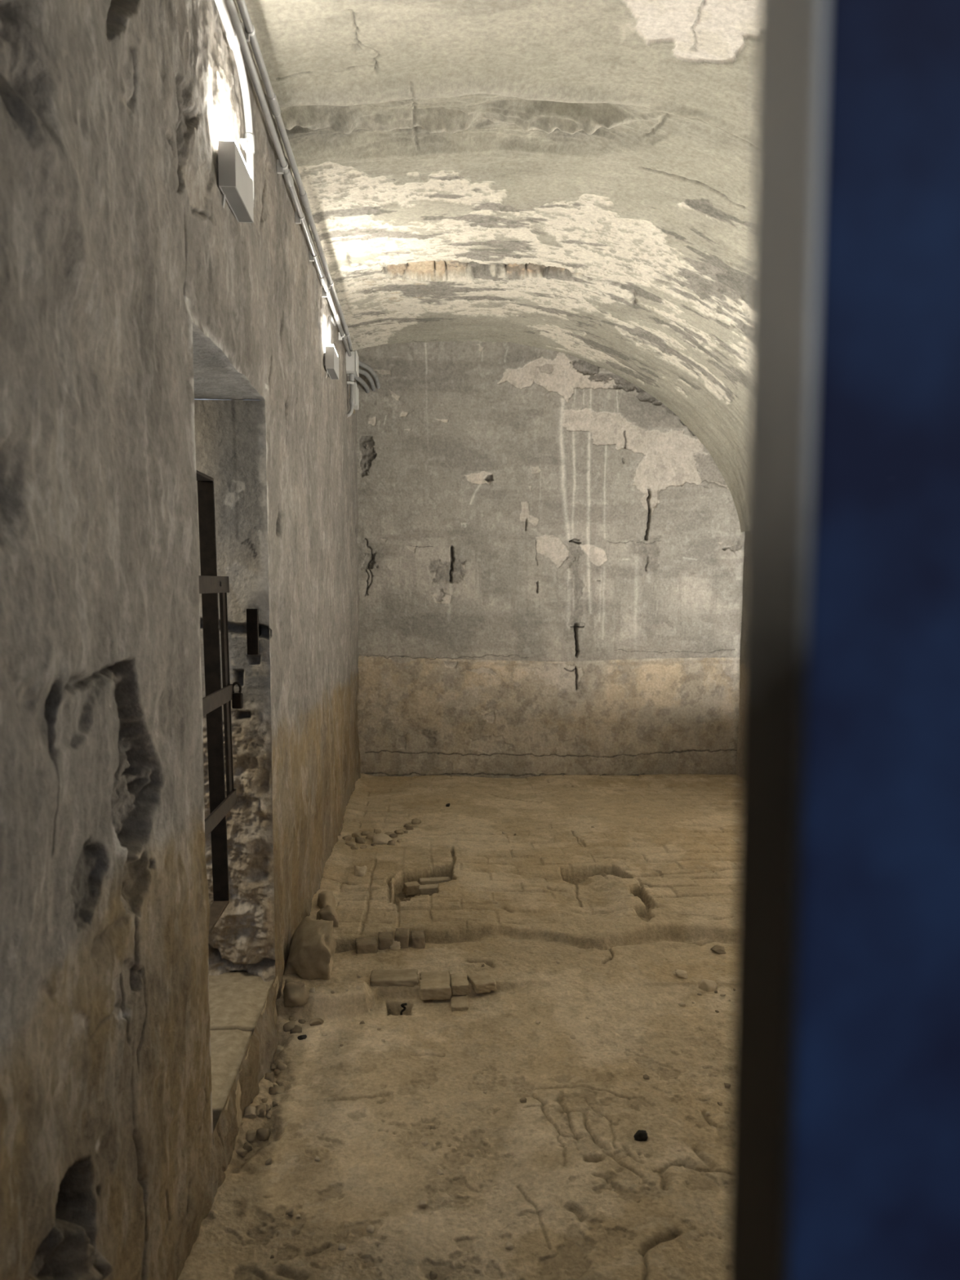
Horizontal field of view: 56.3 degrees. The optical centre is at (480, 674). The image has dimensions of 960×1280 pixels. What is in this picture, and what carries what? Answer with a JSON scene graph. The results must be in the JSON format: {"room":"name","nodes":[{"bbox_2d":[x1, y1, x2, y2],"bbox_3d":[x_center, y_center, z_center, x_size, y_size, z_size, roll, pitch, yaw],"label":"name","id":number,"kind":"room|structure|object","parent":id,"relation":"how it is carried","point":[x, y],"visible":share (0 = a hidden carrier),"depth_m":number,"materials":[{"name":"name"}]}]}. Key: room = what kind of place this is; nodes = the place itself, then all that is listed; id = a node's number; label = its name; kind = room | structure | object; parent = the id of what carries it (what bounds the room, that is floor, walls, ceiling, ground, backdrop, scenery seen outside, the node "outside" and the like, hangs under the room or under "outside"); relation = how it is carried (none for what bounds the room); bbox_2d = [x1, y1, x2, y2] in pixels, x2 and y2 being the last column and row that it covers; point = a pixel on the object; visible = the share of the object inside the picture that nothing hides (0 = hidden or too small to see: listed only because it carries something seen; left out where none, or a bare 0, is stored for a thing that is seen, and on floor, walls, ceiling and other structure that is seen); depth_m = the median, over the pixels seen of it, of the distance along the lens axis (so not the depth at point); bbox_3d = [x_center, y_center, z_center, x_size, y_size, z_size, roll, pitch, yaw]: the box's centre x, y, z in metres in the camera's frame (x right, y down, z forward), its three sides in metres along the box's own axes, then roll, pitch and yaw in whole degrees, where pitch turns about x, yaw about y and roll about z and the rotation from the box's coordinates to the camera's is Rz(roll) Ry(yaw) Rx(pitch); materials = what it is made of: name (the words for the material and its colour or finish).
{"room":"prison interior","nodes":[
{"label":"prison interior","id":0,"kind":"room"},
{"bbox_2d":[0,0,360,1279],"bbox_3d":[-0.788,-0.434,3.024,0.249,3.550,7.380,0,6,-3],"label":"wall","id":1,"kind":"structure","parent":0,"point":[117,234],"depth_m":1.64,"materials":[{"name":"paint"}]},
{"bbox_2d":[195,470,236,933],"bbox_3d":[-0.825,0.093,2.599,0.061,1.357,0.735,-1,6,-3],"label":"iron gate","id":2,"kind":"object","parent":1,"relation":"attached to","point":[210,584],"visible":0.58,"depth_m":2.84,"materials":[{"name":"metal"}]},
{"bbox_2d":[231,681,243,708],"bbox_3d":[-0.804,0.070,2.970,0.036,0.089,0.024,0,6,-3],"label":"padlock","id":3,"kind":"object","parent":2,"relation":"hanging from","point":[237,698],"visible":1,"depth_m":2.96,"materials":[{"name":"metal"}]},
{"bbox_2d":[192,323,265,400],"bbox_3d":[-0.914,-0.845,2.462,0.480,0.017,0.900,0,6,-3],"label":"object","id":4,"kind":"structure","parent":1,"relation":"attached to","point":[215,377],"depth_m":2.59,"materials":[{"name":"paint"}]},
{"bbox_2d":[213,0,254,208],"bbox_3d":[-0.596,-1.382,1.404,0.036,0.378,2.330,0,6,-3],"label":"conduit pipe","id":5,"kind":"object","parent":1,"relation":"attached to","point":[247,144],"visible":0.81,"depth_m":2.47,"materials":[{"name":"white plastic"}]},
{"bbox_2d":[194,399,275,982],"bbox_3d":[-0.946,0.127,3.031,0.480,2.050,0.107,0,6,-3],"label":"trim","id":6,"kind":"structure","parent":1,"relation":"attached to","point":[230,435],"depth_m":3.02,"materials":[{"name":"paint"}]},
{"bbox_2d":[217,136,253,222],"bbox_3d":[-0.651,-1.272,2.345,0.072,0.151,0.226,0,6,-3],"label":"wall lamp","id":7,"kind":"object","parent":1,"relation":"attached to","point":[235,180],"visible":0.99,"depth_m":2.27,"materials":[{"name":"grey paint"}]},
{"bbox_2d":[219,136,251,177],"bbox_3d":[-0.636,-1.337,2.339,0.035,0.021,0.219,0,6,-3],"label":"diffuser","id":8,"kind":"object","parent":7,"relation":"attached to","point":[227,144],"depth_m":2.23,"materials":[{"name":"white"}]},
{"bbox_2d":[246,608,261,654],"bbox_3d":[-0.755,-0.144,3.009,0.037,0.152,0.090,0,6,-3],"label":"bar","id":9,"kind":"object","parent":1,"relation":"attached to","point":[253,629],"visible":0.99,"depth_m":2.97,"materials":[{"name":"metal"}]},
{"bbox_2d":[224,0,351,356],"bbox_3d":[-0.678,-1.751,2.932,0.038,0.085,5.450,0,6,-3],"label":"conduit pipe","id":10,"kind":"object","parent":1,"relation":"attached to","point":[282,164],"visible":1,"depth_m":3.10,"materials":[{"name":"white plastic"}]},
{"bbox_2d":[327,315,336,344],"bbox_3d":[-0.783,-1.781,4.747,0.016,0.228,0.289,0,6,-3],"label":"conduit pipe","id":11,"kind":"object","parent":10,"relation":"attached to","point":[330,317],"visible":0.97,"depth_m":4.61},
{"bbox_2d":[235,0,352,351],"bbox_3d":[-0.677,-1.814,2.954,0.042,0.111,5.505,0,6,-3],"label":"conduit pipe","id":12,"kind":"object","parent":1,"relation":"attached to","point":[248,28],"visible":0.84,"depth_m":3.09,"materials":[{"name":"white plastic"}]},
{"bbox_2d":[324,344,338,379],"bbox_3d":[-0.774,-1.589,4.617,0.072,0.151,0.245,0,6,-3],"label":"wall lamp","id":13,"kind":"object","parent":1,"relation":"attached to","point":[331,357],"visible":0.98,"depth_m":4.51,"materials":[{"name":"grey paint"}]},
{"bbox_2d":[345,350,359,377],"bbox_3d":[-0.826,-1.982,5.729,0.090,0.130,0.160,0,6,-3],"label":"junction box","id":14,"kind":"object","parent":1,"relation":"attached to","point":[352,362],"visible":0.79,"depth_m":5.66,"materials":[{"name":"white plastic"}]},
{"bbox_2d":[346,373,354,417],"bbox_3d":[-0.839,-1.783,5.747,0.066,0.275,0.047,0,6,-3],"label":"conduit pipe","id":15,"kind":"object","parent":14,"relation":"attached to","point":[350,382],"visible":0.97,"depth_m":5.74,"materials":[{"name":"white plastic"}]},
{"bbox_2d":[358,360,380,389],"bbox_3d":[-0.772,-2.080,6.172,0.037,0.103,0.739,1,6,6],"label":"flexible hose","id":16,"kind":"object","parent":14,"relation":"attached to","point":[362,364],"visible":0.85,"depth_m":6.29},
{"bbox_2d":[349,382,359,413],"bbox_3d":[-0.860,-1.881,6.075,0.060,0.180,0.260,0,6,-3],"label":"plastic cover","id":17,"kind":"object","parent":1,"relation":"attached to","point":[355,388],"visible":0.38,"depth_m":5.98,"materials":[{"name":"plastic"}]},
{"bbox_2d":[354,376,369,393],"bbox_3d":[-0.822,-2.010,6.173,0.045,0.074,0.728,1,6,2],"label":"flexible hose","id":18,"kind":"object","parent":1,"relation":"attached to","point":[359,380],"visible":0.71,"depth_m":6.25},
{"bbox_2d":[359,368,375,391],"bbox_3d":[-0.796,-2.052,6.172,0.038,0.082,0.733,1,6,4],"label":"flexible hose","id":19,"kind":"object","parent":1,"relation":"attached to","point":[365,373],"visible":0.69,"depth_m":6.30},
{"bbox_2d":[177,773,740,1279],"bbox_3d":[0.768,1.194,3.272,3.210,0.167,7.380,0,6,-3],"label":"floor","id":20,"kind":"structure","parent":0,"point":[634,898],"depth_m":2.88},
{"bbox_2d":[235,1147,247,1157],"bbox_3d":[-0.657,1.317,2.471,0.035,0.023,0.032,0,6,-3],"label":"rubble stone","id":21,"kind":"object","parent":20,"relation":"on","point":[241,1152],"visible":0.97,"depth_m":2.46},
{"bbox_2d":[242,1142,252,1152],"bbox_3d":[-0.646,1.311,2.484,0.030,0.020,0.030,0,6,-3],"label":"rubble stone","id":22,"kind":"object","parent":20,"relation":"on","point":[246,1146],"visible":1,"depth_m":2.48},
{"bbox_2d":[244,1106,256,1117],"bbox_3d":[-0.658,1.256,2.570,0.036,0.029,0.034,0,6,-3],"label":"stone","id":23,"kind":"object","parent":20,"relation":"on","point":[249,1111],"visible":1,"depth_m":2.56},
{"bbox_2d":[245,1129,256,1142],"bbox_3d":[-0.647,1.296,2.520,0.038,0.028,0.036,0,6,-3],"label":"rubble stone","id":24,"kind":"object","parent":20,"relation":"on","point":[251,1134],"visible":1,"depth_m":2.51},
{"bbox_2d":[255,1104,266,1115],"bbox_3d":[-0.637,1.258,2.585,0.038,0.029,0.041,0,6,-3],"label":"rubble stone","id":25,"kind":"object","parent":20,"relation":"on","point":[259,1107],"visible":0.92,"depth_m":2.58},
{"bbox_2d":[257,1108,266,1117],"bbox_3d":[-0.633,1.260,2.584,0.033,0.026,0.033,0,6,-3],"label":"rubble stone","id":26,"kind":"object","parent":20,"relation":"on","point":[262,1112],"visible":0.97,"depth_m":2.57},
{"bbox_2d":[256,1128,271,1141],"bbox_3d":[-0.615,1.299,2.534,0.044,0.029,0.039,0,6,-3],"label":"rubble stone","id":27,"kind":"object","parent":20,"relation":"on","point":[262,1134],"visible":1,"depth_m":2.52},
{"bbox_2d":[261,1097,267,1102],"bbox_3d":[-0.641,1.264,2.659,0.021,0.016,0.025,0,6,-3],"label":"rubble stone","id":28,"kind":"object","parent":20,"relation":"on","point":[264,1100],"visible":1,"depth_m":2.65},
{"bbox_2d":[265,1111,271,1119],"bbox_3d":[-0.616,1.279,2.601,0.020,0.016,0.025,0,6,-3],"label":"rubble stone","id":29,"kind":"object","parent":20,"relation":"on","point":[268,1115],"visible":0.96,"depth_m":2.60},
{"bbox_2d":[266,1104,271,1111],"bbox_3d":[-0.625,1.273,2.629,0.021,0.016,0.025,0,6,-3],"label":"rubble stone","id":30,"kind":"object","parent":20,"relation":"on","point":[268,1107],"visible":0.56,"depth_m":2.63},
{"bbox_2d":[265,1157,272,1165],"bbox_3d":[-0.560,1.292,2.378,0.018,0.016,0.021,0,6,-3],"label":"pebble","id":31,"kind":"object","parent":20,"relation":"on","point":[269,1161],"visible":1,"depth_m":2.37,"materials":[{"name":"stone"}]},
{"bbox_2d":[264,1071,274,1082],"bbox_3d":[-0.654,1.255,2.781,0.032,0.027,0.034,0,6,-3],"label":"rubble stone","id":32,"kind":"object","parent":20,"relation":"on","point":[268,1076],"visible":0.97,"depth_m":2.77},
{"bbox_2d":[268,1086,276,1094],"bbox_3d":[-0.629,1.268,2.725,0.031,0.022,0.030,0,6,-3],"label":"rubble stone","id":33,"kind":"object","parent":20,"relation":"on","point":[271,1091],"visible":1,"depth_m":2.72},
{"bbox_2d":[270,1063,275,1070],"bbox_3d":[-0.671,1.269,2.895,0.026,0.018,0.027,0,6,-3],"label":"rubble stone","id":34,"kind":"object","parent":20,"relation":"on","point":[273,1065],"visible":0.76,"depth_m":2.89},
{"bbox_2d":[271,1101,277,1106],"bbox_3d":[-0.608,1.276,2.661,0.016,0.012,0.017,-1,6,-17],"label":"rubble stone","id":35,"kind":"object","parent":20,"relation":"on","point":[274,1104],"visible":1,"depth_m":2.66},
{"bbox_2d":[273,1068,279,1075],"bbox_3d":[-0.648,1.271,2.867,0.024,0.016,0.023,0,6,-3],"label":"rubble stone","id":36,"kind":"object","parent":20,"relation":"on","point":[277,1071],"visible":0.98,"depth_m":2.86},
{"bbox_2d":[273,1084,284,1093],"bbox_3d":[-0.614,1.270,2.734,0.038,0.029,0.040,0,6,-3],"label":"rubble stone","id":37,"kind":"object","parent":20,"relation":"on","point":[279,1089],"visible":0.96,"depth_m":2.73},
{"bbox_2d":[275,1079,282,1085],"bbox_3d":[-0.626,1.275,2.795,0.020,0.017,0.022,0,6,-3],"label":"rubble stone","id":38,"kind":"object","parent":20,"relation":"on","point":[279,1082],"visible":0.92,"depth_m":2.79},
{"bbox_2d":[275,1062,287,1070],"bbox_3d":[-0.637,1.263,2.882,0.039,0.029,0.037,0,6,-3],"label":"rubble stone","id":39,"kind":"object","parent":20,"relation":"on","point":[281,1066],"visible":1,"depth_m":2.87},
{"bbox_2d":[283,1020,294,1031],"bbox_3d":[-0.656,1.214,3.088,0.041,0.032,0.041,0,6,-3],"label":"rubble stone","id":40,"kind":"object","parent":20,"relation":"on","point":[289,1025],"visible":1,"depth_m":3.08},
{"bbox_2d":[284,1208,293,1216],"bbox_3d":[-0.467,1.318,2.198,0.020,0.014,0.020,0,6,-3],"label":"pebble","id":41,"kind":"object","parent":20,"relation":"on","point":[290,1211],"visible":1,"depth_m":2.19,"materials":[{"name":"stone"}]},
{"bbox_2d":[288,1016,296,1021],"bbox_3d":[-0.656,1.209,3.138,0.026,0.018,0.025,0,6,-3],"label":"rubble stone","id":42,"kind":"object","parent":20,"relation":"on","point":[291,1018],"visible":0.77,"depth_m":3.13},
{"bbox_2d":[283,978,308,1007],"bbox_3d":[-0.651,1.135,3.191,0.099,0.086,0.111,0,6,-3],"label":"rock","id":43,"kind":"object","parent":20,"relation":"on","point":[295,993],"visible":0.99,"depth_m":3.16,"materials":[{"name":"stone"}]},
{"bbox_2d":[289,1025,302,1033],"bbox_3d":[-0.630,1.220,3.077,0.041,0.028,0.035,0,6,-3],"label":"rubble stone","id":44,"kind":"object","parent":20,"relation":"on","point":[296,1028],"visible":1,"depth_m":3.07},
{"bbox_2d":[297,1034,306,1039],"bbox_3d":[-0.602,1.229,3.036,0.032,0.012,0.023,0,6,-3],"label":"scrap","id":45,"kind":"object","parent":20,"relation":"on","point":[301,1037],"visible":1,"depth_m":3.03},
{"bbox_2d":[297,1018,306,1023],"bbox_3d":[-0.624,1.218,3.144,0.027,0.017,0.028,0,6,-3],"label":"rubble stone","id":46,"kind":"object","parent":20,"relation":"on","point":[301,1021],"visible":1,"depth_m":3.14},
{"bbox_2d":[283,915,336,979],"bbox_3d":[-0.656,1.062,3.459,0.186,0.223,0.212,0,6,-3],"label":"boulder","id":47,"kind":"object","parent":20,"relation":"on","point":[313,945],"visible":1,"depth_m":3.38,"materials":[{"name":"stone"}]},
{"bbox_2d":[309,986,315,992],"bbox_3d":[-0.601,1.132,3.213,0.022,0.017,0.021,0,6,-3],"label":"pebble","id":48,"kind":"object","parent":20,"relation":"on","point":[312,989],"visible":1,"depth_m":3.21,"materials":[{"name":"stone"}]},
{"bbox_2d":[309,1017,324,1026],"bbox_3d":[-0.572,1.217,3.142,0.048,0.024,0.051,0,6,-3],"label":"stone","id":49,"kind":"object","parent":20,"relation":"on","point":[315,1021],"visible":1,"depth_m":3.13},
{"bbox_2d":[316,890,336,909],"bbox_3d":[-0.687,1.026,4.034,0.088,0.105,0.081,-2,6,-21],"label":"rock","id":50,"kind":"object","parent":20,"relation":"on","point":[325,898],"visible":0.78,"depth_m":4.01,"materials":[{"name":"stone"}]},
{"bbox_2d":[316,905,339,927],"bbox_3d":[-0.650,1.051,3.837,0.098,0.121,0.102,0,6,-3],"label":"rock","id":51,"kind":"object","parent":20,"relation":"on","point":[327,913],"visible":0.59,"depth_m":3.80,"materials":[{"name":"stone"}]},
{"bbox_2d":[337,1243,346,1250],"bbox_3d":[-0.318,1.321,2.069,0.018,0.013,0.021,0,6,-3],"label":"pebble","id":52,"kind":"object","parent":20,"relation":"on","point":[342,1246],"visible":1,"depth_m":2.06,"materials":[{"name":"stone"}]},
{"bbox_2d":[342,835,351,840],"bbox_3d":[-0.755,0.930,5.084,0.055,0.034,0.056,0,6,-3],"label":"rubble stone","id":53,"kind":"object","parent":20,"relation":"on","point":[348,837],"visible":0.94,"depth_m":5.07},
{"bbox_2d":[345,840,355,845],"bbox_3d":[-0.721,0.946,5.001,0.058,0.036,0.057,0,6,-3],"label":"rubble stone","id":54,"kind":"object","parent":20,"relation":"on","point":[348,842],"visible":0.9,"depth_m":4.98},
{"bbox_2d":[350,845,358,849],"bbox_3d":[-0.690,0.954,4.933,0.047,0.029,0.052,0,6,-3],"label":"rubble stone","id":55,"kind":"object","parent":20,"relation":"on","point":[353,847],"visible":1,"depth_m":4.91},
{"bbox_2d":[351,831,360,837],"bbox_3d":[-0.715,0.931,5.164,0.058,0.038,0.055,0,6,-3],"label":"rubble stone","id":56,"kind":"object","parent":20,"relation":"on","point":[354,834],"visible":0.77,"depth_m":5.15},
{"bbox_2d":[355,836,364,843],"bbox_3d":[-0.675,0.942,5.057,0.061,0.039,0.059,0,6,-3],"label":"rubble stone","id":57,"kind":"object","parent":20,"relation":"on","point":[358,840],"visible":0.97,"depth_m":5.04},
{"bbox_2d":[354,865,367,876],"bbox_3d":[-0.601,0.991,4.501,0.063,0.048,0.072,0,6,-3],"label":"stone","id":58,"kind":"object","parent":20,"relation":"on","point":[359,871],"visible":1,"depth_m":4.49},
{"bbox_2d":[360,831,369,835],"bbox_3d":[-0.664,0.927,5.214,0.055,0.035,0.050,0,6,-3],"label":"rubble stone","id":59,"kind":"object","parent":20,"relation":"on","point":[363,833],"visible":0.79,"depth_m":5.20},
{"bbox_2d":[355,937,377,953],"bbox_3d":[-0.464,1.115,3.666,0.091,0.059,0.086,-1,6,-10],"label":"brick","id":60,"kind":"object","parent":20,"relation":"on","point":[362,944],"visible":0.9,"depth_m":3.63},
{"bbox_2d":[366,1224,374,1233],"bbox_3d":[-0.260,1.318,2.127,0.021,0.014,0.019,3,6,23],"label":"pebble","id":61,"kind":"object","parent":20,"relation":"on","point":[370,1228],"visible":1,"depth_m":2.12,"materials":[{"name":"stone"}]},
{"bbox_2d":[365,831,375,839],"bbox_3d":[-0.627,0.931,5.146,0.058,0.040,0.066,0,6,-3],"label":"rubble stone","id":62,"kind":"object","parent":20,"relation":"on","point":[371,835],"visible":0.81,"depth_m":5.13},
{"bbox_2d":[373,828,381,833],"bbox_3d":[-0.601,0.923,5.254,0.048,0.029,0.046,0,6,-3],"label":"rubble stone","id":63,"kind":"object","parent":20,"relation":"on","point":[376,831],"visible":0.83,"depth_m":5.24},
{"bbox_2d":[371,832,391,844],"bbox_3d":[-0.555,0.935,5.072,0.119,0.062,0.117,0,6,-3],"label":"rock","id":64,"kind":"object","parent":20,"relation":"on","point":[382,838],"visible":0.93,"depth_m":5.04,"materials":[{"name":"stone"}]},
{"bbox_2d":[377,931,393,950],"bbox_3d":[-0.390,1.114,3.712,0.066,0.074,0.085,0,6,-3],"label":"brick","id":65,"kind":"object","parent":20,"relation":"on","point":[385,940],"visible":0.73,"depth_m":3.67,"materials":[{"name":"brick"}]},
{"bbox_2d":[386,840,395,845],"bbox_3d":[-0.500,0.948,5.033,0.052,0.034,0.051,0,6,-3],"label":"rubble stone","id":66,"kind":"object","parent":20,"relation":"on","point":[391,842],"visible":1,"depth_m":5.02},
{"bbox_2d":[389,833,397,838],"bbox_3d":[-0.498,0.935,5.170,0.052,0.030,0.054,0,6,-3],"label":"rubble stone","id":67,"kind":"object","parent":20,"relation":"on","point":[393,835],"visible":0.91,"depth_m":5.16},
{"bbox_2d":[369,968,418,986],"bbox_3d":[-0.325,1.160,3.394,0.186,0.053,0.106,0,6,-3],"label":"brick","id":68,"kind":"object","parent":20,"relation":"on","point":[381,977],"visible":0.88,"depth_m":3.36,"materials":[{"name":"stone"}]},
{"bbox_2d":[390,938,400,950],"bbox_3d":[-0.351,1.117,3.695,0.054,0.048,0.053,0,6,-3],"label":"stone","id":69,"kind":"object","parent":20,"relation":"on","point":[396,945],"visible":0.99,"depth_m":3.67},
{"bbox_2d":[394,828,404,834],"bbox_3d":[-0.473,0.926,5.243,0.059,0.040,0.061,0,6,-3],"label":"rubble stone","id":70,"kind":"object","parent":20,"relation":"on","point":[401,831],"visible":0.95,"depth_m":5.22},
{"bbox_2d":[394,928,409,948],"bbox_3d":[-0.323,1.112,3.731,0.064,0.091,0.086,0,6,-3],"label":"brick","id":71,"kind":"object","parent":20,"relation":"on","point":[402,935],"visible":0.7,"depth_m":3.69,"materials":[{"name":"brick"}]},
{"bbox_2d":[400,1003,407,1015],"bbox_3d":[-0.280,1.230,3.277,0.025,0.062,0.016,0,6,-3],"label":"wire hook","id":72,"kind":"object","parent":20,"relation":"on","point":[402,1005],"visible":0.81,"depth_m":3.27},
{"bbox_2d":[405,825,413,830],"bbox_3d":[-0.417,0.917,5.340,0.047,0.030,0.047,0,6,-3],"label":"rubble stone","id":73,"kind":"object","parent":20,"relation":"on","point":[408,828],"visible":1,"depth_m":5.32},
{"bbox_2d":[404,880,420,895],"bbox_3d":[-0.337,1.062,4.445,0.074,0.053,0.064,-2,6,-20],"label":"brick","id":74,"kind":"object","parent":20,"relation":"on","point":[411,888],"visible":0.96,"depth_m":4.42,"materials":[{"name":"brick"}]},
{"bbox_2d":[411,817,421,824],"bbox_3d":[-0.390,0.903,5.484,0.064,0.039,0.061,0,6,-3],"label":"rubble stone","id":75,"kind":"object","parent":20,"relation":"on","point":[415,821],"visible":0.95,"depth_m":5.46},
{"bbox_2d":[410,929,425,948],"bbox_3d":[-0.259,1.117,3.740,0.058,0.075,0.085,0,6,-7],"label":"brick","id":76,"kind":"object","parent":20,"relation":"on","point":[417,937],"visible":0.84,"depth_m":3.70,"materials":[{"name":"brick"}]},
{"bbox_2d":[418,1200,426,1207],"bbox_3d":[-0.141,1.303,2.206,0.021,0.014,0.017,0,6,-3],"label":"pebble","id":77,"kind":"object","parent":20,"relation":"on","point":[423,1203],"visible":1,"depth_m":2.20,"materials":[{"name":"stone"}]},
{"bbox_2d":[421,1140,428,1146],"bbox_3d":[-0.149,1.278,2.442,0.020,0.014,0.018,0,6,-3],"label":"pebble","id":78,"kind":"object","parent":20,"relation":"on","point":[424,1143],"visible":1,"depth_m":2.44,"materials":[{"name":"stone"}]},
{"bbox_2d":[417,884,438,895],"bbox_3d":[-0.222,1.071,4.435,0.171,0.053,0.058,-1,6,-13],"label":"brick","id":79,"kind":"object","parent":20,"relation":"on","point":[428,889],"visible":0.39,"depth_m":4.40,"materials":[{"name":"stone"}]},
{"bbox_2d":[430,1271,437,1279],"bbox_3d":[-0.103,1.340,1.999,0.018,0.012,0.017,0,6,-3],"label":"pebble","id":80,"kind":"object","parent":20,"relation":"on","point":[433,1275],"visible":1,"depth_m":1.99,"materials":[{"name":"stone"}]},
{"bbox_2d":[419,970,450,980],"bbox_3d":[-0.170,1.166,3.404,0.121,0.048,0.089,0,6,-3],"label":"brick","id":81,"kind":"object","parent":20,"relation":"on","point":[433,975],"visible":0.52,"depth_m":3.40,"materials":[{"name":"brick"}]},
{"bbox_2d":[418,978,451,999],"bbox_3d":[-0.167,1.172,3.334,0.119,0.048,0.086,0,6,-3],"label":"brick","id":82,"kind":"object","parent":20,"relation":"on","point":[434,988],"visible":1,"depth_m":3.30,"materials":[{"name":"brick"}]},
{"bbox_2d":[418,876,451,884],"bbox_3d":[-0.229,1.069,4.578,0.163,0.053,0.053,-1,6,-10],"label":"brick","id":83,"kind":"object","parent":20,"relation":"on","point":[423,881],"visible":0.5,"depth_m":4.56,"materials":[{"name":"stone"}]},
{"bbox_2d":[436,1168,443,1175],"bbox_3d":[-0.104,1.292,2.323,0.017,0.012,0.016,0,6,-3],"label":"pebble","id":84,"kind":"object","parent":20,"relation":"on","point":[439,1171],"visible":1,"depth_m":2.32,"materials":[{"name":"stone"}]},
{"bbox_2d":[450,995,468,1011],"bbox_3d":[-0.075,1.215,3.289,0.065,0.042,0.111,0,6,-3],"label":"brick","id":85,"kind":"object","parent":20,"relation":"on","point":[458,1002],"visible":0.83,"depth_m":3.26,"materials":[{"name":"brick"}]},
{"bbox_2d":[450,973,468,995],"bbox_3d":[-0.077,1.164,3.368,0.068,0.043,0.111,0,6,-3],"label":"brick","id":86,"kind":"object","parent":20,"relation":"on","point":[459,981],"visible":0.99,"depth_m":3.33,"materials":[{"name":"brick"}]},
{"bbox_2d":[467,971,496,993],"bbox_3d":[0.005,1.161,3.377,0.085,0.037,0.106,-2,6,-23],"label":"brick","id":87,"kind":"object","parent":20,"relation":"on","point":[482,982],"visible":0.95,"depth_m":3.35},
{"bbox_2d":[505,1241,513,1250],"bbox_3d":[0.068,1.321,2.071,0.020,0.016,0.022,0,6,-3],"label":"pebble","id":88,"kind":"object","parent":20,"relation":"on","point":[508,1246],"visible":1,"depth_m":2.07,"materials":[{"name":"stone"}]},
{"bbox_2d":[520,1097,526,1102],"bbox_3d":[0.127,1.255,2.639,0.021,0.015,0.022,0,6,-3],"label":"pebble","id":89,"kind":"object","parent":20,"relation":"on","point":[523,1100],"visible":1,"depth_m":2.63,"materials":[{"name":"stone"}]},
{"bbox_2d":[633,1129,648,1141],"bbox_3d":[0.436,1.252,2.434,0.040,0.028,0.028,3,6,22],"label":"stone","id":90,"kind":"object","parent":20,"relation":"on","point":[641,1135],"visible":1,"depth_m":2.42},
{"bbox_2d":[643,1074,649,1079],"bbox_3d":[0.510,1.236,2.749,0.021,0.014,0.021,0,6,-3],"label":"pebble","id":91,"kind":"object","parent":20,"relation":"on","point":[646,1077],"visible":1,"depth_m":2.74,"materials":[{"name":"stone"}]},
{"bbox_2d":[673,968,688,978],"bbox_3d":[0.773,1.156,3.457,0.050,0.034,0.055,0,6,-3],"label":"stone","id":92,"kind":"object","parent":20,"relation":"on","point":[678,973],"visible":1,"depth_m":3.44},
{"bbox_2d":[697,978,717,991],"bbox_3d":[0.858,1.173,3.377,0.072,0.057,0.060,-2,6,-19],"label":"stone","id":93,"kind":"object","parent":20,"relation":"on","point":[708,985],"visible":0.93,"depth_m":3.36,"materials":[{"name":"stone"}]},
{"bbox_2d":[705,1111,711,1116],"bbox_3d":[0.651,1.254,2.557,0.016,0.010,0.013,0,6,-3],"label":"pebble","id":94,"kind":"object","parent":20,"relation":"on","point":[707,1113],"visible":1,"depth_m":2.55,"materials":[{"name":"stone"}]},
{"bbox_2d":[710,944,725,954],"bbox_3d":[0.983,1.139,3.706,0.063,0.031,0.054,0,6,-3],"label":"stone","id":95,"kind":"object","parent":20,"relation":"on","point":[717,948],"visible":1,"depth_m":3.69,"materials":[{"name":"stone"}]},
{"bbox_2d":[724,1082,730,1088],"bbox_3d":[0.745,1.240,2.701,0.019,0.015,0.022,0,6,-3],"label":"pebble","id":96,"kind":"object","parent":20,"relation":"on","point":[726,1085],"visible":1,"depth_m":2.69,"materials":[{"name":"stone"}]},
{"bbox_2d":[234,0,759,532],"bbox_3d":[0.583,-1.453,3.277,3.159,1.451,6.940,0,6,-3],"label":"ceiling","id":97,"kind":"structure","parent":0,"point":[575,178],"depth_m":3.75,"materials":[{"name":"paint"}]},
{"bbox_2d":[354,341,745,778],"bbox_3d":[0.576,-0.829,6.744,3.320,3.610,0.082,0,6,-3],"label":"wall","id":98,"kind":"structure","parent":0,"point":[551,560],"depth_m":6.72,"materials":[{"name":"paint"}]},
{"bbox_2d":[736,531,746,776],"bbox_3d":[2.164,0.260,3.651,0.028,2.080,6.570,0,6,-3],"label":"wall","id":99,"kind":"structure","parent":0,"point":[739,744],"depth_m":6.84,"materials":[{"name":"paint"}]},
{"bbox_3d":[1.775,-0.147,0.323,1.620,3.550,0.200,0,6,-3],"label":"wall","id":100,"kind":"structure","parent":0,"visible":0},
{"bbox_2d":[728,0,959,1279],"bbox_3d":[0.517,0.350,0.253,0.933,2.220,0.032,0,6,-3],"label":"door","id":101,"kind":"structure","parent":100,"relation":"in","point":[846,1144],"depth_m":0.18,"materials":[{"name":"blue paint"}]},
{"bbox_3d":[-1.946,0.038,2.264,1.600,2.750,3.700,0,6,-3],"label":"wall","id":102,"kind":"structure","parent":0,"visible":0},
{"bbox_2d":[209,1029,252,1143],"bbox_3d":[-0.966,1.224,2.537,0.588,0.245,0.409,0,6,-3],"label":"threshold slab","id":103,"kind":"object","parent":102,"relation":"on","point":[228,1047],"visible":0.06,"depth_m":2.56,"materials":[{"name":"stone"}]},
{"bbox_2d":[208,971,279,1035],"bbox_3d":[-0.987,1.182,2.942,0.589,0.249,0.403,0,6,-3],"label":"threshold slab","id":104,"kind":"object","parent":102,"relation":"on","point":[237,999],"visible":0.12,"depth_m":2.94,"materials":[{"name":"stone"}]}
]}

